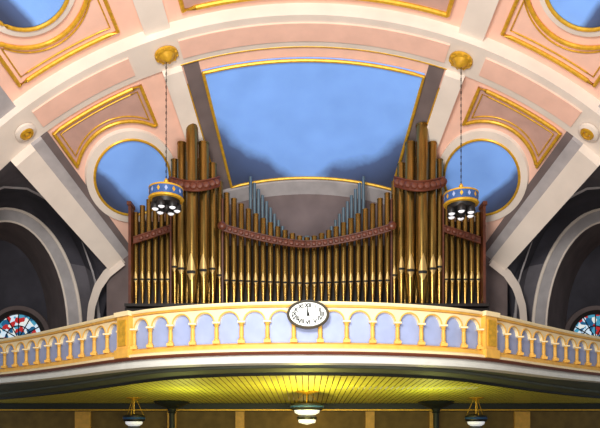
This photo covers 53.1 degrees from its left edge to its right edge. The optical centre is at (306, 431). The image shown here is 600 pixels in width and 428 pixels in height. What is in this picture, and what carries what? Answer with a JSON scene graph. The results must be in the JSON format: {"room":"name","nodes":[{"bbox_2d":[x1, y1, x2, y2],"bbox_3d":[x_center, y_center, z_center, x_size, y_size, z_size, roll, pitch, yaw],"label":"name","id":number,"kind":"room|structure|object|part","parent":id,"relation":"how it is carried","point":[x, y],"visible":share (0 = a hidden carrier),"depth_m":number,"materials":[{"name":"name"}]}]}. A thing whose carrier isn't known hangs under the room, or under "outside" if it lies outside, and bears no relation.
{"room":"church","nodes":[
{"label":"church","id":0,"kind":"room"},
{"bbox_2d":[0,161,124,329],"bbox_3d":[-10.578,-5.600,16.689,10.843,8.600,6.622,0,0,0],"label":"wall","id":1,"kind":"structure","parent":0,"point":[46,268],"depth_m":17.86,"materials":[{"name":"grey paint"}]},
{"bbox_2d":[0,306,48,338],"bbox_3d":[-9.567,-3.595,19.885,2.160,1.170,0.230,0,0,0],"label":"window","id":2,"kind":"structure","parent":1,"relation":"in","point":[15,321],"depth_m":19.89,"materials":[{"name":"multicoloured glass"}]},
{"bbox_2d":[153,401,189,427],"bbox_3d":[-4.792,0.260,21.300,1.320,2.679,1.320,0,0,0],"label":"column","id":3,"kind":"structure","parent":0,"point":[171,406],"depth_m":21.08,"materials":[{"name":"black metal"}]},
{"bbox_2d":[0,0,599,212],"bbox_3d":[0.000,-7.274,13.231,11.208,2.630,7.159,0,0,0],"label":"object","id":4,"kind":"structure","parent":0,"point":[345,121],"depth_m":15.22,"materials":[{"name":"blue paint"}]},
{"bbox_3d":[-4.912,-7.781,10.475,1.385,0.791,1.647,0,0,0],"label":"round sky panel","id":5,"kind":"part","parent":4,"relation":"part of","materials":[{"name":"blue paint"}]},
{"bbox_3d":[-4.536,-6.607,15.588,1.753,1.297,1.976,0,0,0],"label":"round sky panel","id":6,"kind":"part","parent":4,"relation":"part of","materials":[{"name":"blue paint"}]},
{"bbox_3d":[0.150,-7.704,15.276,5.099,1.770,3.068,0,0,0],"label":"sky panel","id":7,"kind":"part","parent":4,"relation":"part of","materials":[{"name":"blue paint"}]},
{"bbox_3d":[4.536,-6.607,15.588,1.753,1.297,1.976,0,0,0],"label":"round sky panel","id":8,"kind":"part","parent":4,"relation":"part of","materials":[{"name":"blue paint"}]},
{"bbox_3d":[4.912,-7.781,10.475,1.385,0.791,1.647,0,0,0],"label":"round sky panel","id":9,"kind":"part","parent":4,"relation":"part of","materials":[{"name":"blue paint"}]},
{"bbox_2d":[0,389,599,427],"bbox_3d":[0.000,0.000,23.940,26.000,3.400,0.320,0,0,0],"label":"wall","id":10,"kind":"structure","parent":0,"point":[8,419],"depth_m":23.90,"materials":[{"name":"beige paint"}]},
{"bbox_2d":[0,0,599,241],"bbox_3d":[0.000,-6.229,12.432,18.246,6.370,9.640,0,0,0],"label":"vault shell","id":11,"kind":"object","parent":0,"point":[131,43],"visible":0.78,"depth_m":12.52,"materials":[{"name":"paint"}]},
{"bbox_2d":[15,123,35,141],"bbox_3d":[-6.094,-6.488,12.998,0.408,0.336,0.480,0,0,0],"label":"rosette","id":12,"kind":"object","parent":11,"relation":"attached to","point":[24,132],"visible":1,"depth_m":12.91,"materials":[{"name":"beige paint"}]},
{"bbox_2d":[148,46,183,215],"bbox_3d":[-3.037,-6.472,12.941,0.760,3.517,0.760,0,0,0],"label":"hanging lamp","id":13,"kind":"object","parent":11,"relation":"hanging from","point":[166,196],"visible":1,"depth_m":12.77,"materials":[{"name":"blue metal"}]},
{"bbox_2d":[0,0,599,215],"bbox_3d":[-0.001,-7.420,12.928,11.777,3.076,8.468,0,0,0],"label":"trim","id":14,"kind":"structure","parent":11,"relation":"attached to","point":[398,3],"depth_m":13.52,"materials":[{"name":"gold paint"}]},
{"bbox_2d":[0,0,599,221],"bbox_3d":[0.000,-7.594,12.198,11.759,3.640,9.171,0,0,0],"label":"panels","id":15,"kind":"object","parent":11,"relation":"attached to","point":[94,21],"depth_m":13.80,"materials":[{"name":"pink paint"}]},
{"bbox_2d":[0,0,599,269],"bbox_3d":[0.000,-6.092,12.406,18.246,5.808,9.587,0,0,0],"label":"ribs","id":16,"kind":"object","parent":11,"relation":"attached to","point":[42,162],"depth_m":13.69,"materials":[{"name":"paint"}]},
{"bbox_2d":[443,51,478,220],"bbox_3d":[3.330,-6.377,12.969,0.760,3.518,0.760,0,0,0],"label":"hanging lamp","id":17,"kind":"object","parent":11,"relation":"hanging from","point":[460,201],"visible":1,"depth_m":12.79,"materials":[{"name":"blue metal"}]},
{"bbox_2d":[578,123,598,141],"bbox_3d":[6.094,-6.488,12.998,0.408,0.336,0.480,0,0,0],"label":"rosette","id":18,"kind":"object","parent":11,"relation":"attached to","point":[588,132],"visible":1,"depth_m":12.91,"materials":[{"name":"beige paint"}]},
{"bbox_2d":[107,194,506,392],"bbox_3d":[0.000,-4.110,18.700,11.488,5.619,3.000,0,0,0],"label":"wall","id":19,"kind":"structure","parent":0,"point":[303,215],"depth_m":17.20,"materials":[{"name":"beige paint"}]},
{"bbox_2d":[418,401,454,427],"bbox_3d":[4.579,0.260,21.300,1.320,2.679,1.320,0,0,0],"label":"column","id":20,"kind":"structure","parent":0,"point":[435,406],"depth_m":21.08,"materials":[{"name":"black metal"}]},
{"bbox_2d":[485,165,599,392],"bbox_3d":[10.578,-5.600,16.689,10.843,8.600,6.622,0,0,0],"label":"wall","id":21,"kind":"structure","parent":0,"point":[556,276],"depth_m":17.84,"materials":[{"name":"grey paint"}]},
{"bbox_2d":[565,306,599,336],"bbox_3d":[9.567,-3.595,19.885,2.160,1.170,0.230,0,0,0],"label":"window","id":22,"kind":"structure","parent":21,"relation":"in","point":[586,320],"depth_m":19.89,"materials":[{"name":"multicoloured glass"}]},
{"bbox_3d":[0.000,1.650,13.000,27.000,0.100,24.000,0,0,0],"label":"floor","id":23,"kind":"structure","parent":0,"visible":0},
{"bbox_2d":[0,301,599,410],"bbox_3d":[0.000,-1.680,16.990,24.000,1.840,10.420,0,0,0],"label":"gallery balcony","id":24,"kind":"object","parent":23,"relation":"on","point":[237,356],"visible":0.97,"depth_m":14.04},
{"bbox_2d":[122,397,145,427],"bbox_3d":[-5.767,-0.530,20.000,0.749,1.247,0.749,0,0,0],"label":"pendant lamp","id":25,"kind":"object","parent":24,"relation":"hanging from","point":[133,420],"visible":0.98,"depth_m":19.80,"materials":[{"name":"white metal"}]},
{"bbox_2d":[124,122,489,310],"bbox_3d":[0.000,-4.675,15.538,9.328,5.949,1.793,0,0,0],"label":"pipe organ","id":26,"kind":"object","parent":24,"relation":"on","point":[186,257],"visible":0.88,"depth_m":15.43,"materials":[{"name":"metal"}]},
{"bbox_2d":[290,391,323,424],"bbox_3d":[0.000,-0.725,18.200,1.040,1.010,1.040,0,0,0],"label":"pendant lamp","id":27,"kind":"object","parent":24,"relation":"hanging from","point":[306,409],"visible":1,"depth_m":17.92,"materials":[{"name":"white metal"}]},
{"bbox_2d":[287,300,328,328],"bbox_3d":[0.020,-2.320,11.870,0.840,0.570,0.180,0,0,0],"label":"wall clock","id":28,"kind":"object","parent":24,"relation":"attached to","point":[303,314],"visible":1,"depth_m":11.81,"materials":[{"name":"white plastic"}]},
{"bbox_2d":[464,397,487,427],"bbox_3d":[5.633,-0.530,20.000,0.749,1.247,0.749,0,0,0],"label":"pendant lamp","id":29,"kind":"object","parent":24,"relation":"hanging from","point":[475,420],"visible":0.98,"depth_m":19.80,"materials":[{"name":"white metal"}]}
]}

